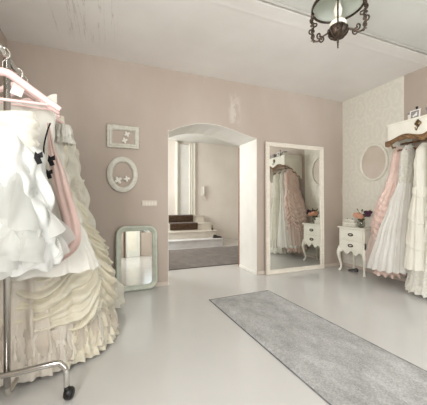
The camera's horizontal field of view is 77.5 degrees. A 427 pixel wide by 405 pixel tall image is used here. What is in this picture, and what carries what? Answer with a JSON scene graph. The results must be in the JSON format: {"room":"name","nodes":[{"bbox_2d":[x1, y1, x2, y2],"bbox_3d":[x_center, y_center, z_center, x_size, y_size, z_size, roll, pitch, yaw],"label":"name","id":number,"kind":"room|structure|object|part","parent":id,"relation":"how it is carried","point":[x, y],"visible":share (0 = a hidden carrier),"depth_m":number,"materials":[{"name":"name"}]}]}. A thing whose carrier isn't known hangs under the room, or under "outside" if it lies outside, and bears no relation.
{"room":"clothing store","nodes":[
{"label":"clothing store","id":0,"kind":"room"},
{"bbox_2d":[0,29,6,96],"bbox_3d":[-1.344,-0.500,0.105,0.300,3.300,6.190,0,0,-22],"label":"wall","id":1,"kind":"structure","parent":0,"point":[3,40],"depth_m":2.86,"materials":[{"name":"paint"}]},
{"bbox_2d":[7,40,342,282],"bbox_3d":[-0.089,-0.500,4.227,5.680,3.300,0.580,0,0,-22],"label":"wall","id":2,"kind":"structure","parent":0,"point":[93,93],"depth_m":3.62,"materials":[{"name":"paint"}]},
{"bbox_2d":[107,156,137,191],"bbox_3d":[-1.183,-0.365,3.460,0.387,0.466,0.036,0,0,-22],"label":"picture frame","id":3,"kind":"object","parent":2,"relation":"attached to","point":[116,160],"visible":1,"depth_m":3.45,"materials":[{"name":"white wood"}]},
{"bbox_2d":[107,124,138,148],"bbox_3d":[-1.174,-0.855,3.464,0.407,0.301,0.034,0,0,-22],"label":"picture frame","id":4,"kind":"object","parent":2,"relation":"attached to","point":[110,127],"visible":1,"depth_m":3.46,"materials":[{"name":"white wood"}]},
{"bbox_2d":[142,200,156,205],"bbox_3d":[-0.865,0.007,3.594,0.185,0.068,0.021,0,0,-22],"label":"light switch","id":5,"kind":"object","parent":2,"relation":"attached to","point":[144,202],"visible":1,"depth_m":3.58,"materials":[{"name":"paint"}]},
{"bbox_2d":[155,281,167,286],"bbox_3d":[-1.484,1.123,3.350,1.840,0.055,0.018,0,0,-22],"label":"baseboard","id":6,"kind":"structure","parent":2,"relation":"attached to","point":[158,284],"depth_m":3.65,"materials":[{"name":"paint"}]},
{"bbox_2d":[168,123,256,272],"bbox_3d":[-0.080,-0.006,4.232,1.420,2.312,0.585,0,0,-22],"label":"trim","id":7,"kind":"structure","parent":2,"relation":"attached to","point":[248,144],"depth_m":4.40,"materials":[{"name":"white paint"}]},
{"bbox_2d":[238,148,239,265],"bbox_3d":[0.472,0.085,4.789,0.042,2.130,0.040,0,0,-22],"label":"door frame","id":8,"kind":"structure","parent":2,"relation":"in","point":[238,148],"depth_m":4.79,"materials":[{"name":"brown wood"}]},
{"bbox_2d":[239,264,256,274],"bbox_3d":[0.572,1.127,4.487,0.020,0.045,0.585,0,0,-22],"label":"baseboard","id":9,"kind":"object","parent":2,"relation":"attached to","point":[241,266],"visible":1,"depth_m":4.44,"materials":[{"name":"white paint"}]},
{"bbox_2d":[257,262,342,274],"bbox_3d":[1.536,1.123,4.551,1.820,0.055,0.018,0,0,-22],"label":"baseboard","id":10,"kind":"structure","parent":2,"relation":"attached to","point":[330,264],"depth_m":4.74,"materials":[{"name":"paint"}]},
{"bbox_2d":[178,141,192,144],"bbox_3d":[-0.884,-0.500,8.022,0.570,3.300,0.240,0,0,-22],"label":"wall","id":11,"kind":"structure","parent":0,"point":[179,142],"depth_m":7.91,"materials":[{"name":"paint"}]},
{"bbox_2d":[176,141,194,214],"bbox_3d":[-0.826,-0.700,7.848,0.580,2.140,0.105,0,0,-22],"label":"door","id":12,"kind":"structure","parent":11,"relation":"in","point":[185,154],"depth_m":7.86,"materials":[{"name":"white paint"}]},
{"bbox_2d":[168,133,236,145],"bbox_3d":[-0.411,-1.975,6.375,5.650,0.350,3.650,0,0,-22],"label":"ceiling","id":13,"kind":"structure","parent":0,"point":[192,137],"depth_m":7.60,"materials":[{"name":"white paint"}]},
{"bbox_2d":[168,140,239,238],"bbox_3d":[-1.030,-0.500,7.931,5.050,3.300,0.300,0,0,-22],"label":"wall","id":14,"kind":"structure","parent":0,"point":[216,165],"depth_m":8.20,"materials":[{"name":"paint"}]},
{"bbox_2d":[202,186,204,199],"bbox_3d":[-0.297,-0.284,8.022,0.100,0.432,0.072,0,0,-22],"label":"intercom","id":15,"kind":"object","parent":14,"relation":"attached to","point":[203,187],"visible":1,"depth_m":8.01,"materials":[{"name":"paint"}]},
{"bbox_2d":[0,239,426,404],"bbox_3d":[0.451,1.200,3.247,5.960,0.100,10.700,0,0,-22],"label":"floor","id":16,"kind":"structure","parent":0,"point":[173,345],"depth_m":2.22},
{"bbox_2d":[0,44,74,399],"bbox_3d":[-1.426,0.160,2.166,0.689,1.978,1.720,0,0,-22],"label":"rack","id":17,"kind":"object","parent":16,"relation":"on","point":[7,373],"visible":0.37,"depth_m":1.48,"materials":[{"name":"silver metal"}]},
{"bbox_3d":[-1.426,1.062,2.177,0.031,0.078,1.530,0,0,-22],"label":"rail","id":18,"kind":"part","parent":17,"relation":"part of","materials":[{"name":"silver metal"}]},
{"bbox_3d":[-1.422,-0.805,2.168,0.029,0.029,1.720,0,0,-22],"label":"hanging rail","id":19,"kind":"part","parent":17,"relation":"part of","materials":[{"name":"silver metal"}]},
{"bbox_2d":[0,68,59,114],"bbox_3d":[-1.212,-0.701,1.638,0.462,0.260,0.033,0,0,-27],"label":"clothes hanger","id":20,"kind":"object","parent":17,"relation":"hanging from","point":[1,87],"visible":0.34,"depth_m":1.67,"materials":[{"name":"pink plastic"}]},
{"bbox_2d":[0,47,61,111],"bbox_3d":[-1.125,-0.674,1.420,0.556,0.314,0.045,0,0,-22],"label":"clothes hanger","id":21,"kind":"object","parent":17,"relation":"hanging from","point":[11,75],"visible":0.93,"depth_m":1.45,"materials":[{"name":"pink plastic"}]},
{"bbox_2d":[10,76,24,96],"bbox_3d":[-1.094,-0.660,1.491,0.078,0.138,0.003,0,0,-33],"label":"tag","id":22,"kind":"object","parent":21,"relation":"hanging from","point":[16,89],"visible":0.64,"depth_m":1.49,"materials":[{"name":"white paper"}]},
{"bbox_2d":[0,110,75,279],"bbox_3d":[-1.098,-0.053,1.360,0.669,0.883,0.555,0,0,-22],"label":"gown","id":23,"kind":"object","parent":21,"relation":"hanging from","point":[32,237],"visible":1,"depth_m":1.35,"materials":[{"name":"white fabric"}]},
{"bbox_2d":[1,76,60,117],"bbox_3d":[-1.252,-0.701,1.740,0.452,0.260,0.033,0,0,-18],"label":"clothes hanger","id":24,"kind":"object","parent":17,"relation":"hanging from","point":[24,93],"visible":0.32,"depth_m":1.74,"materials":[{"name":"pink plastic"}]},
{"bbox_2d":[0,94,98,280],"bbox_3d":[-1.162,-0.137,1.700,0.792,1.186,0.350,0,0,-22],"label":"gown","id":25,"kind":"object","parent":24,"relation":"hanging from","point":[81,257],"visible":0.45,"depth_m":1.68,"materials":[{"name":"white fabric"}]},
{"bbox_3d":[-0.945,-0.064,1.677,0.206,0.893,0.146,0,0,-22],"label":"pink sash","id":26,"kind":"part","parent":25,"relation":"part of","materials":[{"name":"pink fabric"}]},
{"bbox_2d":[21,97,64,123],"bbox_3d":[-1.311,-0.701,1.889,0.452,0.260,0.033,0,0,-25],"label":"clothes hanger","id":27,"kind":"object","parent":17,"relation":"hanging from","point":[28,98],"visible":0.18,"depth_m":1.95,"materials":[{"name":"pink plastic"}]},
{"bbox_2d":[0,273,78,386],"bbox_3d":[-1.299,0.258,1.835,0.768,1.776,0.485,0,0,-22],"label":"gown","id":28,"kind":"object","parent":27,"relation":"hanging from","point":[29,347],"visible":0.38,"depth_m":1.70,"materials":[{"name":"beige fabric"}]},
{"bbox_2d":[54,122,100,271],"bbox_3d":[-1.250,-0.020,1.950,0.780,1.260,0.266,0,0,-28],"label":"gown","id":29,"kind":"object","parent":27,"relation":"hanging from","point":[64,135],"visible":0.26,"depth_m":1.95,"materials":[{"name":"white fabric"}]},
{"bbox_2d":[115,225,157,291],"bbox_3d":[-1.003,0.728,3.490,0.530,0.844,0.090,0,0,-22],"label":"leaning mirror","id":30,"kind":"object","parent":16,"relation":"on","point":[136,261],"visible":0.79,"depth_m":3.49,"materials":[{"name":"green mirror"}]},
{"bbox_2d":[121,231,151,285],"bbox_3d":[-1.007,0.728,3.499,0.390,0.704,0.005,0,-3,-22],"label":"mirror glass","id":31,"kind":"object","parent":30,"relation":"attached to","point":[136,246],"depth_m":3.49,"materials":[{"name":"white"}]},
{"bbox_2d":[168,215,222,249],"bbox_3d":[-1.508,0.762,6.943,3.332,0.775,1.162,0,0,-22],"label":"staircase","id":32,"kind":"structure","parent":16,"relation":"on","point":[202,236],"depth_m":6.97,"materials":[{"name":"grey paint"}]},
{"bbox_2d":[168,215,192,222],"bbox_3d":[-1.069,0.456,7.595,0.930,0.198,0.296,0,0,-22],"label":"carpet","id":33,"kind":"object","parent":32,"relation":"on","point":[171,218],"visible":0.66,"depth_m":7.49,"materials":[{"name":"brown carpet"}]},
{"bbox_2d":[169,222,197,229],"bbox_3d":[-0.847,0.651,7.361,0.770,0.188,0.296,0,0,-22],"label":"carpet","id":34,"kind":"object","parent":32,"relation":"on","point":[178,225],"visible":0.93,"depth_m":7.24,"materials":[{"name":"brown carpet"}]},
{"bbox_2d":[168,246,237,269],"bbox_3d":[-0.220,1.144,5.692,4.600,0.012,1.820,0,0,-22],"label":"hallway carpet","id":35,"kind":"object","parent":16,"relation":"on","point":[228,255],"visible":0.19,"depth_m":5.50,"materials":[{"name":"grey carpet"}]},
{"bbox_2d":[265,141,324,274],"bbox_3d":[1.379,0.090,4.444,1.180,2.120,0.042,0,-1,-22],"label":"mirror","id":36,"kind":"object","parent":16,"relation":"on","point":[294,173],"visible":1,"depth_m":4.43,"materials":[{"name":"mirror"}]},
{"bbox_2d":[209,290,426,404],"bbox_3d":[1.104,1.143,1.537,0.842,0.014,3.860,0,0,-24],"label":"runner rug","id":37,"kind":"object","parent":16,"relation":"on","point":[340,366],"visible":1,"depth_m":1.97,"materials":[{"name":"grey carpet"}]},
{"bbox_2d":[336,226,371,277],"bbox_3d":[2.382,0.780,4.365,0.420,0.760,0.559,0,0,-22],"label":"nightstand","id":38,"kind":"object","parent":16,"relation":"on","point":[354,239],"visible":0.82,"depth_m":4.25,"materials":[{"name":"white paint"}]},
{"bbox_3d":[2.139,0.895,4.526,0.078,0.530,0.081,0,0,-22],"label":"leg","id":39,"kind":"part","parent":38,"relation":"part of","materials":[{"name":"white paint"}]},
{"bbox_2d":[342,222,357,226],"bbox_3d":[2.325,0.368,4.461,0.178,0.064,0.248,0,0,-26],"label":"box","id":40,"kind":"object","parent":38,"relation":"on","point":[344,223],"visible":0.6,"depth_m":4.40,"materials":[{"name":"white paint"}]},
{"bbox_2d":[344,218,357,222],"bbox_3d":[2.325,0.301,4.461,0.148,0.069,0.208,0,0,-19],"label":"box","id":41,"kind":"object","parent":40,"relation":"on","point":[347,219],"visible":0.91,"depth_m":4.43,"materials":[{"name":"white paint"}]},
{"bbox_3d":[2.225,0.698,4.303,0.024,0.160,0.440,0,0,-22],"label":"drawer","id":42,"kind":"part","parent":38,"relation":"part of","materials":[{"name":"white paint"}]},
{"bbox_3d":[2.225,0.521,4.303,0.024,0.167,0.440,0,0,-22],"label":"drawer","id":43,"kind":"part","parent":38,"relation":"part of","materials":[{"name":"white paint"}]},
{"bbox_3d":[2.453,0.895,4.651,0.078,0.530,0.081,0,0,-22],"label":"leg","id":44,"kind":"part","parent":38,"relation":"part of","materials":[{"name":"white paint"}]},
{"bbox_2d":[353,209,372,227],"bbox_3d":[2.385,0.244,4.251,0.288,0.312,0.233,0,0,37],"label":"flower vase","id":45,"kind":"object","parent":38,"relation":"on","point":[361,222],"visible":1,"depth_m":4.24,"materials":[{"name":"clear glass"}]},
{"bbox_3d":[2.316,0.895,4.082,0.078,0.530,0.081,0,0,-22],"label":"leg","id":46,"kind":"part","parent":38,"relation":"part of","materials":[{"name":"white paint"}]},
{"bbox_2d":[0,0,426,101],"bbox_3d":[0.300,-2.000,3.249,5.680,0.300,1.565,0,0,-22],"label":"ceiling","id":47,"kind":"structure","parent":0,"point":[197,37],"depth_m":3.08,"materials":[{"name":"paint"}]},
{"bbox_2d":[200,0,426,66],"bbox_3d":[0.532,-1.849,2.666,5.080,0.002,0.060,0,0,-22],"label":"trim","id":48,"kind":"structure","parent":47,"relation":"attached to","point":[214,2],"depth_m":2.80,"materials":[{"name":"paint"}]},
{"bbox_2d":[259,0,426,54],"bbox_3d":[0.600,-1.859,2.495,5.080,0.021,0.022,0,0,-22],"label":"trim","id":49,"kind":"structure","parent":47,"relation":"attached to","point":[267,1],"depth_m":2.91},
{"bbox_2d":[275,0,426,50],"bbox_3d":[1.456,-2.005,0.345,5.680,0.290,4.565,0,0,-22],"label":"ceiling","id":50,"kind":"structure","parent":0,"point":[404,21],"depth_m":2.69,"materials":[{"name":"white paint"}]},
{"bbox_2d":[308,0,369,47],"bbox_3d":[0.888,-1.510,1.899,0.360,0.750,0.360,0,0,-22],"label":"chandelier","id":51,"kind":"object","parent":50,"relation":"hanging from","point":[334,13],"visible":1,"depth_m":1.94,"materials":[{"name":"brown metal"}]},
{"bbox_3d":[0.774,-1.290,1.952,0.147,0.245,0.019,0,0,25],"label":"scroll arm","id":52,"kind":"part","parent":51,"relation":"part of","materials":[{"name":"brown metal"}]},
{"bbox_3d":[0.888,-1.490,1.899,0.332,0.170,0.332,0,0,-22],"label":"lamp shade","id":53,"kind":"part","parent":51,"relation":"part of","materials":[{"name":"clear glass"}]},
{"bbox_3d":[0.834,-1.290,1.785,0.012,0.232,0.137,0,0,25],"label":"scroll arm","id":54,"kind":"part","parent":51,"relation":"part of","materials":[{"name":"brown metal"}]},
{"bbox_3d":[0.888,-1.202,1.899,0.128,0.135,0.128,0,0,-22],"label":"lamp shade","id":55,"kind":"part","parent":51,"relation":"part of","materials":[{"name":"brown metal"}]},
{"bbox_3d":[1.002,-1.290,1.846,0.146,0.245,0.019,0,0,25],"label":"scroll arm","id":56,"kind":"part","parent":51,"relation":"part of","materials":[{"name":"brown metal"}]},
{"bbox_2d":[404,66,426,277],"bbox_3d":[3.655,-0.500,2.095,0.300,3.300,6.190,0,0,-22],"label":"wall","id":57,"kind":"structure","parent":0,"point":[415,83],"depth_m":3.74,"materials":[{"name":"paint"}]},
{"bbox_2d":[343,76,403,276],"bbox_3d":[2.578,-0.350,4.389,0.004,3.000,1.090,0,0,-22],"label":"wallpaper","id":58,"kind":"structure","parent":57,"relation":"attached to","point":[367,115],"depth_m":4.46,"materials":[{"name":"paper"}]},
{"bbox_2d":[343,262,405,281],"bbox_3d":[3.459,1.123,2.157,0.018,0.055,5.850,0,0,-22],"label":"baseboard","id":59,"kind":"structure","parent":57,"relation":"attached to","point":[344,264],"depth_m":4.39,"materials":[{"name":"paint"}]},
{"bbox_2d":[360,144,388,180],"bbox_3d":[2.589,-0.650,4.313,0.032,0.600,0.490,0,0,-22],"label":"picture frame","id":60,"kind":"object","parent":57,"relation":"attached to","point":[374,160],"visible":1,"depth_m":4.30,"materials":[{"name":"white paint"}]},
{"bbox_2d":[385,114,426,148],"bbox_3d":[2.773,-0.801,3.185,0.532,0.505,1.173,0,0,-22],"label":"rack","id":61,"kind":"object","parent":57,"relation":"attached to","point":[402,133],"visible":0.92,"depth_m":3.41,"materials":[{"name":"white paint"}]},
{"bbox_3d":[2.609,-0.789,3.707,0.450,0.481,0.020,0,0,-22],"label":"panel","id":62,"kind":"part","parent":61,"relation":"part of","materials":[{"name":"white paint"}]},
{"bbox_3d":[2.800,-0.805,3.186,0.025,0.026,1.090,0,0,-22],"label":"rail","id":63,"kind":"part","parent":61,"relation":"part of","materials":[{"name":"brown wood"}]},
{"bbox_2d":[409,108,420,118],"bbox_3d":[2.550,-1.114,3.366,0.021,0.118,0.124,0,0,-22],"label":"picture frame","id":64,"kind":"object","parent":61,"relation":"on","point":[415,113],"visible":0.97,"depth_m":3.36,"materials":[{"name":"white wood"}]},
{"bbox_2d":[411,110,418,117],"bbox_3d":[2.547,-1.117,3.365,0.002,0.087,0.094,7,-3,-22],"label":"print","id":65,"kind":"object","parent":64,"relation":"attached to","point":[415,113],"depth_m":3.36},
{"bbox_3d":[-1.389,-0.736,2.084,0.347,0.189,0.027,0,0,-22],"label":"clothes hanger","id":66,"kind":"object","parent":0,"visible":0},
{"bbox_2d":[0,116,119,369],"bbox_3d":[-1.311,0.222,2.165,1.037,1.864,1.009,0,0,-37],"label":"gown","id":67,"kind":"object","parent":66,"relation":"hanging from","point":[86,298],"visible":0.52,"depth_m":1.93,"materials":[{"name":"beige fabric"}]},
{"bbox_3d":[-1.489,-0.736,2.335,0.347,0.189,0.027,0,0,-22],"label":"clothes hanger","id":68,"kind":"object","parent":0,"visible":0},
{"bbox_2d":[65,145,86,207],"bbox_3d":[-1.416,0.105,2.361,0.856,1.710,0.361,0,0,-24],"label":"gown","id":69,"kind":"object","parent":68,"relation":"hanging from","point":[72,167],"visible":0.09,"depth_m":2.39,"materials":[{"name":"beige fabric"}]},
{"bbox_3d":[-1.585,-0.736,2.577,0.347,0.189,0.027,0,0,-22],"label":"clothes hanger","id":70,"kind":"object","parent":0,"visible":0},
{"bbox_2d":[75,148,125,307],"bbox_3d":[-1.488,0.156,2.637,1.185,1.852,0.490,0,0,-22],"label":"gown","id":71,"kind":"object","parent":70,"relation":"hanging from","point":[119,289],"visible":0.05,"depth_m":2.73,"materials":[{"name":"beige fabric"}]},
{"bbox_3d":[2.625,-0.756,3.628,0.344,0.150,0.027,0,0,-22],"label":"clothes hanger","id":72,"kind":"object","parent":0,"visible":0},
{"bbox_2d":[366,147,406,278],"bbox_3d":[2.510,0.148,3.829,0.562,1.796,0.551,0,0,-22],"label":"gown","id":73,"kind":"object","parent":72,"relation":"hanging from","point":[381,206],"visible":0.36,"depth_m":3.65,"materials":[{"name":"pink fabric"}]},
{"bbox_3d":[2.662,-0.756,3.535,0.344,0.150,0.027,0,0,-22],"label":"clothes hanger","id":74,"kind":"object","parent":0,"visible":0},
{"bbox_2d":[367,145,414,273],"bbox_3d":[2.436,0.089,3.704,0.499,1.678,0.554,0,0,-22],"label":"gown","id":75,"kind":"object","parent":74,"relation":"hanging from","point":[387,255],"visible":0.84,"depth_m":3.48,"materials":[{"name":"white fabric"}]},
{"bbox_3d":[2.713,-0.756,3.405,0.344,0.150,0.027,0,0,-22],"label":"clothes hanger","id":76,"kind":"object","parent":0,"visible":0},
{"bbox_2d":[403,143,426,271],"bbox_3d":[2.607,0.038,3.332,0.484,1.576,0.329,0,0,-22],"label":"gown","id":77,"kind":"object","parent":76,"relation":"hanging from","point":[414,259],"visible":0.97,"depth_m":3.25,"materials":[{"name":"white fabric"}]},
{"bbox_3d":[2.780,-0.756,3.237,0.344,0.150,0.027,0,0,-22],"label":"clothes hanger","id":78,"kind":"object","parent":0,"visible":0},
{"bbox_2d":[405,205,426,297],"bbox_3d":[2.696,0.188,3.276,0.571,1.877,0.555,0,0,44],"label":"gown","id":79,"kind":"object","parent":78,"relation":"hanging from","point":[416,281],"visible":0.67,"depth_m":3.20,"materials":[{"name":"white fabric"}]}
]}

